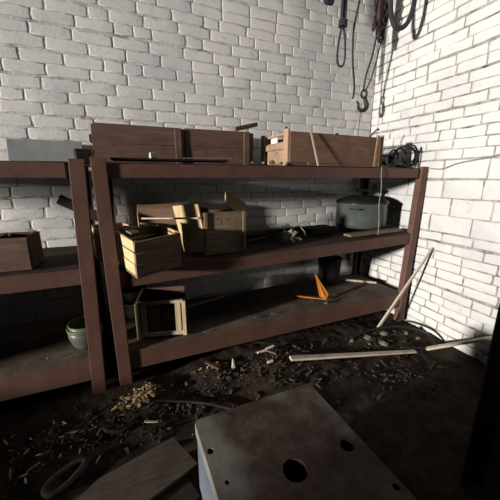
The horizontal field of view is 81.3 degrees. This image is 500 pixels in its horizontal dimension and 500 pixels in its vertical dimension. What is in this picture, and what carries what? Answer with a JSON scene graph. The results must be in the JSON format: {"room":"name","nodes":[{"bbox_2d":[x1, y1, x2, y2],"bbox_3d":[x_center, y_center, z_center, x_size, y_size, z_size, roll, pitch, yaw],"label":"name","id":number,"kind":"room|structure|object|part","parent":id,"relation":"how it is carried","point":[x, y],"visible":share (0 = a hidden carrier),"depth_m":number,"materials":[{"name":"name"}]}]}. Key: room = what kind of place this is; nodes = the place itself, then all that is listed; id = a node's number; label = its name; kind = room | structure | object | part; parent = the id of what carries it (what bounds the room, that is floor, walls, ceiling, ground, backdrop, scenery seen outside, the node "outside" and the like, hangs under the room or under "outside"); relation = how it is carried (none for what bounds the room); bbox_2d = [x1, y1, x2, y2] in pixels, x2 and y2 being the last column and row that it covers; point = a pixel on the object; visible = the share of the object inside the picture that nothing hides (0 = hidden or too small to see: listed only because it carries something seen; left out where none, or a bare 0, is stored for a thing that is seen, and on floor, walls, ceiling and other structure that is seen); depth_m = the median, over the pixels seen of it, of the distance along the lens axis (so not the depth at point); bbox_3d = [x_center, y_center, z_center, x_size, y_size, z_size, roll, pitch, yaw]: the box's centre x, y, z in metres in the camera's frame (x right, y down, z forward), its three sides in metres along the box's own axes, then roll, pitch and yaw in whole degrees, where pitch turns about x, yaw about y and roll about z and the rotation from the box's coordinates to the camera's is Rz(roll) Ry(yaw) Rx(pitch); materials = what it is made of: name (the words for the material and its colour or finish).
{"room":"storage room","nodes":[
{"label":"storage room","id":0,"kind":"room"},
{"bbox_2d":[0,0,377,334],"bbox_3d":[-1.356,-0.875,2.465,6.210,3.925,0.010,-6,15,-23],"label":"wall","id":1,"kind":"structure","parent":0,"point":[66,66],"depth_m":2.66,"materials":[{"name":"white brick"}]},
{"bbox_2d":[0,310,488,499],"bbox_3d":[-0.517,1.298,1.150,6.300,0.165,4.150,-6,15,-23],"label":"floor","id":2,"kind":"structure","parent":0,"point":[428,457],"depth_m":2.00,"materials":[{"name":"brown soil"}]},
{"bbox_2d":[0,158,109,401],"bbox_3d":[-2.390,0.306,1.751,2.720,1.687,0.778,-6,15,-23],"label":"shelving unit","id":3,"kind":"object","parent":2,"relation":"on","point":[25,368],"visible":0.88,"depth_m":1.94,"materials":[{"name":"red reddish-brown painted wood"}]},
{"bbox_2d":[0,231,43,271],"bbox_3d":[-1.569,0.008,1.848,0.365,0.206,0.254,-5,15,-19],"label":"open box","id":4,"kind":"object","parent":3,"relation":"on","point":[19,251],"visible":1,"depth_m":1.79,"materials":[{"name":"brown wood"}]},
{"bbox_3d":[-1.531,0.029,1.738,0.361,0.193,0.018,-5,15,-19],"label":"panel","id":5,"kind":"part","parent":4,"relation":"part of","materials":[{"name":"brown wood"}]},
{"bbox_3d":[-1.609,-0.025,1.952,0.358,0.190,0.021,-5,15,-19],"label":"panel","id":6,"kind":"part","parent":4,"relation":"part of","materials":[{"name":"brown wood"}]},
{"bbox_3d":[-1.407,-0.011,1.901,0.022,0.191,0.221,-5,15,-19],"label":"panel","id":7,"kind":"part","parent":4,"relation":"part of","materials":[{"name":"brown wood"}]},
{"bbox_2d":[6,139,82,161],"bbox_3d":[-1.598,-0.769,2.294,0.502,0.182,0.050,-6,15,-23],"label":"board","id":8,"kind":"object","parent":3,"relation":"on","point":[18,149],"visible":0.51,"depth_m":2.27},
{"bbox_2d":[73,148,91,163],"bbox_3d":[-1.265,-0.707,2.200,0.104,0.106,0.146,-9,17,-34],"label":"block","id":9,"kind":"object","parent":3,"relation":"on","point":[85,154],"visible":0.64,"depth_m":2.15,"materials":[{"name":"brown wood"}]},
{"bbox_2d":[66,320,102,349],"bbox_3d":[-1.209,0.629,2.149,0.237,0.166,0.237,-6,15,-23],"label":"enamel bowl","id":10,"kind":"object","parent":3,"relation":"on","point":[78,340],"visible":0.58,"depth_m":2.05,"materials":[{"name":"ceramic"}]},
{"bbox_2d":[67,316,100,332],"bbox_3d":[-1.209,0.571,2.135,0.216,0.096,0.216,-6,15,-23],"label":"enamel bowl","id":11,"kind":"object","parent":10,"relation":"in","point":[78,325],"visible":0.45,"depth_m":2.16,"materials":[{"name":"green ceramic"}]},
{"bbox_3d":[-1.065,0.268,1.937,0.139,1.673,0.066,-6,15,-23],"label":"post","id":12,"kind":"part","parent":3,"relation":"part of","materials":[{"name":"red paint"}]},
{"bbox_3d":[-1.370,0.118,2.563,0.095,1.660,0.066,-6,15,-23],"label":"post","id":13,"kind":"part","parent":3,"relation":"part of","materials":[{"name":"red paint"}]},
{"bbox_2d":[40,456,88,498],"bbox_3d":[-0.938,1.155,1.488,0.123,0.027,0.233,7,16,27],"label":"loop","id":14,"kind":"object","parent":2,"relation":"on","point":[45,493],"visible":1,"depth_m":1.47,"materials":[{"name":"black rubber"}]},
{"bbox_2d":[96,420,136,436],"bbox_3d":[-0.805,1.077,1.758,0.229,0.053,0.068,-6,15,-23],"label":"hose","id":15,"kind":"object","parent":2,"relation":"on","point":[104,428],"visible":1,"depth_m":1.74,"materials":[{"name":"black rubber"}]},
{"bbox_2d":[71,442,200,499],"bbox_3d":[-0.522,1.153,1.252,0.503,0.169,0.368,-12,18,-40],"label":"box","id":16,"kind":"object","parent":2,"relation":"on","point":[184,489],"visible":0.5,"depth_m":1.27,"materials":[{"name":"brown wood"}]},
{"bbox_2d":[77,437,197,499],"bbox_3d":[-0.531,1.042,1.282,0.555,0.022,0.242,-12,19,-41],"label":"board","id":17,"kind":"object","parent":16,"relation":"on","point":[152,473],"visible":0.98,"depth_m":1.32,"materials":[{"name":"brown wood"}]},
{"bbox_2d":[144,420,158,422],"bbox_3d":[-0.618,1.077,1.825,0.088,0.015,0.014,-1,14,-3],"label":"wood splinter","id":18,"kind":"object","parent":2,"relation":"on","point":[145,421],"visible":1,"depth_m":1.82,"materials":[{"name":"beige wood"}]},
{"bbox_2d":[111,361,228,410],"bbox_3d":[-0.566,0.975,2.187,0.902,0.076,0.186,-12,18,-41],"label":"litter","id":19,"kind":"object","parent":2,"relation":"on","point":[137,397],"visible":0.88,"depth_m":2.00,"materials":[{"name":"beige wood"}]},
{"bbox_2d":[147,399,231,409],"bbox_3d":[-0.305,1.042,1.942,0.740,0.054,0.118,1,14,4],"label":"hose","id":20,"kind":"object","parent":2,"relation":"on","point":[159,400],"visible":0.74,"depth_m":1.97,"materials":[{"name":"black rubber"}]},
{"bbox_2d":[1,330,399,497],"bbox_3d":[0.084,1.009,2.227,3.603,0.126,0.623,-6,15,-24],"label":"litter","id":21,"kind":"object","parent":2,"relation":"on","point":[373,340],"visible":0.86,"depth_m":1.88,"materials":[{"name":"brown wood"}]},
{"bbox_2d":[205,361,219,369],"bbox_3d":[-0.301,0.921,2.323,0.138,0.020,0.024,8,16,30],"label":"wood splinter","id":22,"kind":"object","parent":2,"relation":"on","point":[206,362],"visible":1,"depth_m":2.31,"materials":[{"name":"brown wood"}]},
{"bbox_2d":[232,358,234,368],"bbox_3d":[-0.136,0.916,2.346,0.030,0.087,0.022,-6,15,-23],"label":"shard","id":23,"kind":"object","parent":2,"relation":"on","point":[233,360],"visible":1,"depth_m":2.34,"materials":[{"name":"ceramic"}]},
{"bbox_2d":[0,329,481,478],"bbox_3d":[-0.015,1.105,1.879,4.194,0.180,1.332,-6,15,-23],"label":"debris","id":24,"kind":"object","parent":2,"relation":"on","point":[180,406],"visible":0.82,"depth_m":2.00,"materials":[{"name":"brown wood"}]},
{"bbox_2d":[90,157,428,385],"bbox_3d":[0.260,0.029,2.873,3.003,1.687,0.778,-6,15,-23],"label":"shelving unit","id":25,"kind":"object","parent":2,"relation":"on","point":[229,319],"depth_m":2.53,"materials":[{"name":"red paint"}]},
{"bbox_3d":[-0.929,0.246,1.992,0.097,1.686,0.066,-6,15,-23],"label":"post","id":26,"kind":"part","parent":25,"relation":"part of","materials":[{"name":"red paint"}]},
{"bbox_2d":[92,222,131,261],"bbox_3d":[-1.105,-0.073,2.328,0.275,0.255,0.245,-10,17,-34],"label":"wooden crate","id":27,"kind":"object","parent":25,"relation":"on","point":[98,255],"visible":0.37,"depth_m":2.19,"materials":[{"name":"brown wood"}]},
{"bbox_2d":[56,195,97,221],"bbox_3d":[-1.296,-0.310,2.263,0.352,0.239,0.035,-3,14,-13],"label":"plank","id":28,"kind":"object","parent":27,"relation":"on","point":[66,202],"visible":0.44,"depth_m":2.22,"materials":[{"name":"brown wood"}]},
{"bbox_3d":[-1.207,-0.066,2.254,0.023,0.233,0.206,-10,17,-34],"label":"panel","id":29,"kind":"part","parent":27,"relation":"part of","materials":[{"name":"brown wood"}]},
{"bbox_3d":[-1.169,-0.105,2.413,0.275,0.231,0.023,-10,17,-34],"label":"panel","id":30,"kind":"part","parent":27,"relation":"part of","materials":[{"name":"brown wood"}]},
{"bbox_3d":[-1.214,0.102,2.629,0.085,1.660,0.066,-6,15,-23],"label":"post","id":31,"kind":"part","parent":25,"relation":"part of","materials":[{"name":"red paint"}]},
{"bbox_2d":[123,301,134,318],"bbox_3d":[-1.050,0.521,2.640,0.230,0.145,0.230,-6,15,-23],"label":"cooking pot","id":32,"kind":"object","parent":25,"relation":"on","point":[129,311],"visible":0.2,"depth_m":2.54,"materials":[{"name":"grey metal"}]},
{"bbox_2d":[122,285,146,303],"bbox_3d":[-1.050,0.393,2.608,0.251,0.117,0.251,-6,15,-23],"label":"basin","id":33,"kind":"object","parent":32,"relation":"on","point":[130,295],"visible":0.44,"depth_m":2.53,"materials":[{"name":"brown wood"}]},
{"bbox_2d":[89,122,184,163],"bbox_3d":[-0.931,-0.863,2.433,0.703,0.302,0.361,-6,15,-23],"label":"crate","id":34,"kind":"object","parent":25,"relation":"on","point":[108,140],"visible":0.79,"depth_m":2.27,"materials":[{"name":"brown wood"}]},
{"bbox_3d":[-0.930,-1.007,2.418,0.652,0.016,0.284,-6,15,-23],"label":"lid","id":35,"kind":"part","parent":34,"relation":"part of","materials":[{"name":"brown wood"}]},
{"bbox_2d":[115,222,181,278],"bbox_3d":[-0.706,-0.018,2.041,0.331,0.321,0.358,13,19,43],"label":"wooden crate","id":36,"kind":"object","parent":25,"relation":"on","point":[157,249],"depth_m":1.96,"materials":[{"name":"brown wood"}]},
{"bbox_3d":[-0.819,0.016,1.931,0.264,0.234,0.023,22,28,40],"label":"panel","id":37,"kind":"part","parent":36,"relation":"part of","materials":[{"name":"brown wood"}]},
{"bbox_3d":[-0.817,-0.136,1.963,0.189,0.035,0.061,12,19,41],"label":"loose slat","id":38,"kind":"part","parent":36,"relation":"part of","materials":[{"name":"brown wood"}]},
{"bbox_3d":[-0.808,-0.059,2.128,0.023,0.231,0.339,22,28,40],"label":"panel","id":39,"kind":"part","parent":36,"relation":"part of","materials":[{"name":"brown wood"}]},
{"bbox_3d":[-0.698,-0.192,2.123,0.208,0.022,0.038,0,14,-1],"label":"loose slat","id":40,"kind":"part","parent":36,"relation":"part of","materials":[{"name":"brown wood"}]},
{"bbox_3d":[-0.607,0.022,1.947,0.024,0.229,0.339,22,28,40],"label":"panel","id":41,"kind":"part","parent":36,"relation":"part of","materials":[{"name":"brown wood"}]},
{"bbox_3d":[-0.597,-0.054,2.145,0.266,0.232,0.023,22,28,40],"label":"panel","id":42,"kind":"part","parent":36,"relation":"part of","materials":[{"name":"brown wood"}]},
{"bbox_2d":[136,202,181,242],"bbox_3d":[-0.818,-0.228,2.643,0.365,0.389,0.164,-6,15,-23],"label":"wooden box","id":43,"kind":"object","parent":25,"relation":"on","point":[163,209],"visible":0.36,"depth_m":2.55,"materials":[{"name":"beige wood"}]},
{"bbox_3d":[-0.848,-0.252,2.704,0.362,0.372,0.022,-6,15,-23],"label":"panel","id":44,"kind":"part","parent":43,"relation":"part of","materials":[{"name":"beige wood"}]},
{"bbox_2d":[134,285,187,338],"bbox_3d":[-0.717,0.498,2.412,0.374,0.306,0.353,-3,14,-10],"label":"box","id":45,"kind":"object","parent":25,"relation":"on","point":[159,311],"visible":1,"depth_m":2.29,"materials":[{"name":"brown wood"}]},
{"bbox_3d":[-0.889,0.500,2.374,0.018,0.275,0.316,-3,14,-10],"label":"panel","id":46,"kind":"part","parent":45,"relation":"part of","materials":[{"name":"brown wood"}]},
{"bbox_3d":[-0.687,0.399,2.222,0.340,0.022,0.022,-3,14,-10],"label":"rail","id":47,"kind":"part","parent":45,"relation":"part of","materials":[{"name":"brown wood"}]},
{"bbox_3d":[-0.687,0.656,2.285,0.320,0.030,0.020,-3,14,-10],"label":"rail","id":48,"kind":"part","parent":45,"relation":"part of","materials":[{"name":"brown wood"}]},
{"bbox_3d":[-0.747,0.452,2.569,0.370,0.270,0.020,-3,14,-10],"label":"panel","id":49,"kind":"part","parent":45,"relation":"part of","materials":[{"name":"brown wood"}]},
{"bbox_3d":[-0.543,0.485,2.437,0.018,0.275,0.316,-3,14,-10],"label":"panel","id":50,"kind":"part","parent":45,"relation":"part of","materials":[{"name":"brown wood"}]},
{"bbox_2d":[110,157,231,162],"bbox_3d":[-0.546,-0.647,2.077,0.820,0.030,0.240,-6,15,-23],"label":"metal sheet","id":51,"kind":"object","parent":25,"relation":"on","point":[111,158],"depth_m":2.00,"materials":[{"name":"black metal"}]},
{"bbox_2d":[149,152,157,157],"bbox_3d":[-0.648,-0.633,1.946,0.047,0.043,0.035,-10,17,-36],"label":"wooden block","id":52,"kind":"object","parent":51,"relation":"on","point":[151,154],"visible":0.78,"depth_m":1.93,"materials":[{"name":"brown wood"}]},
{"bbox_3d":[-0.296,-0.654,2.075,0.362,0.015,0.016,-7,15,-26],"label":"thin strip","id":53,"kind":"part","parent":51,"relation":"part of","materials":[{"name":"black metal"}]},
{"bbox_2d":[173,191,246,255],"bbox_3d":[-0.288,-0.234,2.425,0.673,0.484,0.320,-6,15,-23],"label":"crate","id":54,"kind":"object","parent":25,"relation":"on","point":[216,231],"visible":1,"depth_m":2.32,"materials":[{"name":"brown wood"}]},
{"bbox_2d":[141,217,198,218],"bbox_3d":[-0.615,-0.243,2.230,0.457,0.021,0.017,2,14,7],"label":"stick","id":55,"kind":"object","parent":54,"relation":"on","point":[142,217],"visible":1,"depth_m":2.23,"materials":[{"name":"brown wood"}]},
{"bbox_3d":[-0.467,-0.166,2.305,0.278,0.410,0.079,6,15,25],"label":"panel","id":56,"kind":"part","parent":54,"relation":"part of","materials":[{"name":"brown wood"}]},
{"bbox_3d":[-0.316,-0.199,2.584,0.350,0.320,0.020,-6,15,-23],"label":"panel","id":57,"kind":"part","parent":54,"relation":"part of","materials":[{"name":"brown wood"}]},
{"bbox_3d":[-0.204,-0.146,2.332,0.353,0.322,0.024,-6,15,-23],"label":"panel","id":58,"kind":"part","parent":54,"relation":"part of","materials":[{"name":"brown wood"}]},
{"bbox_2d":[184,128,252,164],"bbox_3d":[-0.319,-0.930,2.696,0.625,0.306,0.360,-6,15,-23],"label":"crate","id":59,"kind":"object","parent":25,"relation":"on","point":[198,143],"visible":0.68,"depth_m":2.54,"materials":[{"name":"brown wood"}]},
{"bbox_3d":[-0.326,-1.077,2.676,0.604,0.012,0.282,-6,15,-23],"label":"lid","id":60,"kind":"part","parent":59,"relation":"part of","materials":[{"name":"brown wood"}]},
{"bbox_2d":[231,122,257,130],"bbox_3d":[-0.050,-1.156,2.736,0.279,0.105,0.072,-12,18,-39],"label":"wooden offcut","id":61,"kind":"object","parent":59,"relation":"on","point":[247,126],"visible":0.86,"depth_m":2.69,"materials":[{"name":"brown wood"}]},
{"bbox_3d":[0.069,-0.108,2.769,0.236,0.013,0.024,-13,19,-42],"label":"grey strip","id":62,"kind":"part","parent":25,"relation":"part of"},
{"bbox_2d":[246,226,299,235],"bbox_3d":[0.229,-0.201,3.097,0.771,0.037,0.091,-7,15,-26],"label":"bar","id":63,"kind":"object","parent":25,"relation":"on","point":[275,230],"visible":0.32,"depth_m":3.04,"materials":[{"name":"black metal"}]},
{"bbox_2d":[277,225,305,241],"bbox_3d":[0.394,-0.152,2.717,0.256,0.146,0.219,-10,17,-34],"label":"wire tangle","id":64,"kind":"object","parent":25,"relation":"on","point":[284,236],"visible":1,"depth_m":2.69,"materials":[{"name":"grey metal"}]},
{"bbox_2d":[294,274,327,299],"bbox_3d":[0.635,0.370,3.001,0.352,0.266,0.061,2,14,9],"label":"sheet","id":65,"kind":"object","parent":25,"relation":"on","point":[323,293],"visible":1,"depth_m":3.00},
{"bbox_2d":[310,131,318,165],"bbox_3d":[0.541,-0.852,2.439,0.092,0.284,0.014,5,15,20],"label":"wooden lath","id":66,"kind":"object","parent":25,"relation":"on","point":[313,143],"visible":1,"depth_m":2.44,"materials":[{"name":"brown wood"}]},
{"bbox_2d":[300,224,337,234],"bbox_3d":[0.733,-0.218,3.105,0.343,0.059,0.225,-8,16,-29],"label":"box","id":67,"kind":"object","parent":25,"relation":"on","point":[314,229],"visible":1,"depth_m":3.03,"materials":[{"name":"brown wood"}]},
{"bbox_2d":[261,128,383,166],"bbox_3d":[0.704,-0.957,2.831,1.076,0.293,0.544,-6,15,-23],"label":"crate","id":68,"kind":"object","parent":25,"relation":"on","point":[296,148],"visible":0.87,"depth_m":2.58,"materials":[{"name":"brown wood"}]},
{"bbox_3d":[0.592,-1.012,3.060,1.023,0.253,0.023,-6,15,-23],"label":"panel","id":69,"kind":"part","parent":68,"relation":"part of","materials":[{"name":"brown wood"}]},
{"bbox_3d":[0.238,-0.910,2.640,0.024,0.250,0.486,-6,15,-23],"label":"panel","id":70,"kind":"part","parent":68,"relation":"part of","materials":[{"name":"beige wood"}]},
{"bbox_3d":[0.796,-0.899,2.607,1.023,0.252,0.024,-6,15,-23],"label":"panel","id":71,"kind":"part","parent":68,"relation":"part of","materials":[{"name":"brown wood"}]},
{"bbox_2d":[318,254,342,284],"bbox_3d":[0.947,0.156,3.464,0.294,0.465,0.292,-6,15,-23],"label":"bucket","id":72,"kind":"object","parent":25,"relation":"on","point":[329,267],"visible":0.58,"depth_m":3.39,"materials":[{"name":"plastic"}]},
{"bbox_3d":[1.403,-0.173,3.737,0.095,1.660,0.066,-6,15,-23],"label":"post","id":73,"kind":"part","parent":25,"relation":"part of","materials":[{"name":"red paint"}]},
{"bbox_2d":[344,278,376,283],"bbox_3d":[1.323,0.373,3.507,0.372,0.023,0.038,4,14,16],"label":"pale lath","id":74,"kind":"object","parent":25,"relation":"on","point":[345,279],"visible":1,"depth_m":3.49,"materials":[{"name":"brown wood"}]},
{"bbox_2d":[335,188,393,229],"bbox_3d":[1.255,-0.483,3.276,0.581,0.424,0.565,-6,15,-23],"label":"lidded pot","id":75,"kind":"object","parent":25,"relation":"on","point":[361,211],"visible":0.99,"depth_m":3.07,"materials":[{"name":"grey metal"}]},
{"bbox_3d":[1.238,-0.649,3.227,0.153,0.079,0.153,-6,15,-23],"label":"knob","id":76,"kind":"part","parent":75,"relation":"part of","materials":[{"name":"metal"}]},
{"bbox_3d":[1.255,-0.576,3.253,0.565,0.084,0.565,-6,15,-23],"label":"lid","id":77,"kind":"part","parent":75,"relation":"part of","materials":[{"name":"metal"}]},
{"bbox_2d":[344,228,403,236],"bbox_3d":[1.285,-0.183,2.993,0.762,0.024,0.101,-7,15,-26],"label":"board","id":78,"kind":"object","parent":25,"relation":"on","point":[390,230],"visible":0.98,"depth_m":2.94,"materials":[{"name":"brown wood"}]},
{"bbox_2d":[373,135,379,166],"bbox_3d":[1.189,-0.928,2.735,0.017,0.288,0.067,13,19,41],"label":"wooden lath","id":79,"kind":"object","parent":25,"relation":"on","point":[378,136],"visible":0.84,"depth_m":2.73,"materials":[{"name":"beige wood"}]},
{"bbox_2d":[378,167,381,232],"bbox_3d":[1.232,-0.455,2.757,0.057,0.640,0.012,-7,16,-27],"label":"hanging wire","id":80,"kind":"object","parent":25,"relation":"hanging from","point":[381,167],"visible":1,"depth_m":2.72,"materials":[{"name":"black metal"}]},
{"bbox_2d":[381,145,417,167],"bbox_3d":[1.511,-0.948,2.945,0.439,0.221,0.286,-6,15,-23],"label":"cable coil","id":81,"kind":"object","parent":25,"relation":"on","point":[395,163],"visible":0.94,"depth_m":2.95,"materials":[{"name":"black rubber"}]},
{"bbox_3d":[1.711,-0.023,3.112,0.147,1.673,0.066,-6,15,-23],"label":"post","id":82,"kind":"part","parent":25,"relation":"part of","materials":[{"name":"red paint"}]},
{"bbox_2d":[257,345,274,353],"bbox_3d":[0.141,0.871,2.547,0.182,0.019,0.031,-10,17,-35],"label":"strip","id":83,"kind":"object","parent":2,"relation":"on","point":[271,346],"visible":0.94,"depth_m":2.55,"materials":[{"name":"wood"}]},
{"bbox_2d":[195,383,416,499],"bbox_3d":[0.164,1.017,1.114,0.583,0.510,0.665,-6,15,-23],"label":"pedestal","id":84,"kind":"object","parent":2,"relation":"on","point":[291,444],"visible":1,"depth_m":1.09,"materials":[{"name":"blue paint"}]},
{"bbox_3d":[0.156,1.052,1.119,0.559,0.440,0.625,-6,15,-23],"label":"panel","id":85,"kind":"part","parent":84,"relation":"part of","materials":[{"name":"grey metal"}]},
{"bbox_3d":[0.164,1.245,1.170,0.503,0.020,0.585,-6,15,-23],"label":"plate","id":86,"kind":"part","parent":84,"relation":"part of","materials":[{"name":"black metal"}]},
{"bbox_2d":[289,350,416,360],"bbox_3d":[0.931,0.921,2.554,1.212,0.104,0.058,-3,14,-10],"label":"wooden lath","id":87,"kind":"object","parent":2,"relation":"on","point":[375,353],"visible":1,"depth_m":2.53,"materials":[{"name":"brown wood"}]},
{"bbox_2d":[379,331,387,335],"bbox_3d":[1.353,0.842,2.945,0.085,0.051,0.069,8,16,29],"label":"rubble stone","id":88,"kind":"object","parent":2,"relation":"on","point":[383,333],"visible":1,"depth_m":2.92,"materials":[{"name":"grey stone"}]},
{"bbox_2d":[379,341,387,346],"bbox_3d":[1.263,0.881,2.754,0.087,0.042,0.054,8,16,31],"label":"rubble stone","id":89,"kind":"object","parent":2,"relation":"on","point":[383,343],"visible":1,"depth_m":2.74,"materials":[{"name":"grey stone"}]},
{"bbox_2d":[350,325,434,349],"bbox_3d":[1.389,0.872,2.863,0.825,0.092,0.360,-2,14,-7],"label":"hose","id":90,"kind":"object","parent":2,"relation":"on","point":[390,326],"visible":0.94,"depth_m":2.92,"materials":[{"name":"black rubber"}]},
{"bbox_2d":[377,247,433,326],"bbox_3d":[1.600,0.403,3.012,0.511,0.872,0.024,-2,14,-6],"label":"wooden stick","id":91,"kind":"object","parent":2,"relation":"on","point":[431,248],"visible":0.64,"depth_m":3.00,"materials":[{"name":"brown wood"}]},
{"bbox_2d":[426,336,491,350],"bbox_3d":[1.886,0.806,2.547,0.560,0.348,0.046,10,17,34],"label":"wooden lath","id":92,"kind":"object","parent":2,"relation":"on","point":[487,338],"visible":1,"depth_m":2.56,"materials":[{"name":"brown wood"}]},
{"bbox_2d":[461,303,499,499],"bbox_3d":[1.159,-0.558,0.921,0.200,3.800,0.284,4,14,16],"label":"steel column","id":93,"kind":"structure","parent":2,"relation":"on","point":[481,466],"depth_m":1.40,"materials":[{"name":"black metal"}]},
{"bbox_2d":[360,0,499,363],"bbox_3d":[2.206,-0.709,1.833,0.015,3.904,4.065,-5,15,-20],"label":"wall","id":94,"kind":"structure","parent":0,"point":[437,88],"depth_m":2.77,"materials":[{"name":"white brick"}]},
{"bbox_2d":[428,154,499,169],"bbox_3d":[2.060,-0.810,2.163,0.011,0.376,1.624,-5,15,-20],"label":"cable","id":95,"kind":"object","parent":94,"relation":"attached to","point":[496,154],"visible":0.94,"depth_m":2.58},
{"bbox_3d":[-0.553,-2.377,0.196,6.400,0.100,4.200,-6,15,-23],"label":"ceiling","id":96,"kind":"structure","parent":0,"visible":0},
{"bbox_3d":[1.090,-2.854,2.795,1.020,0.203,0.170,-6,15,-23],"label":"trim","id":97,"kind":"structure","parent":96,"relation":"attached to","visible":0},
{"bbox_2d":[323,0,334,5],"bbox_3d":[0.757,-2.550,2.777,0.165,0.364,0.044,-6,15,-23],"label":"rope","id":98,"kind":"object","parent":97,"relation":"hanging from","point":[326,2],"visible":1,"depth_m":2.81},
{"bbox_2d":[336,0,347,67],"bbox_3d":[0.924,-2.299,2.868,0.093,0.896,0.088,5,15,18],"label":"rope loop","id":99,"kind":"object","parent":97,"relation":"hanging from","point":[342,21],"visible":1,"depth_m":2.88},
{"bbox_2d":[352,0,360,98],"bbox_3d":[1.079,-2.183,2.967,0.087,1.167,0.020,-6,15,-23],"label":"rope","id":100,"kind":"object","parent":97,"relation":"hanging from","point":[355,19],"visible":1,"depth_m":2.98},
{"bbox_2d":[356,0,388,135],"bbox_3d":[1.283,-1.923,3.066,0.259,1.720,0.142,3,14,11],"label":"chain hoist","id":101,"kind":"object","parent":97,"relation":"hanging from","point":[381,16],"visible":1,"depth_m":2.97,"materials":[{"name":"red metal"}]},
{"bbox_3d":[1.296,-1.958,3.087,0.141,0.504,0.078,-6,15,-23],"label":"chain","id":102,"kind":"part","parent":101,"relation":"part of","materials":[{"name":"metal"}]},
{"bbox_3d":[1.218,-2.784,2.510,1.020,0.203,0.170,-6,15,-23],"label":"trim","id":103,"kind":"structure","parent":96,"relation":"attached to","visible":0},
{"bbox_2d":[388,0,416,30],"bbox_3d":[1.416,-2.385,2.681,0.261,0.641,0.080,1,14,6],"label":"cable loop","id":104,"kind":"object","parent":103,"relation":"hanging from","point":[394,25],"visible":1,"depth_m":2.71,"materials":[{"name":"black rubber"}]}
]}

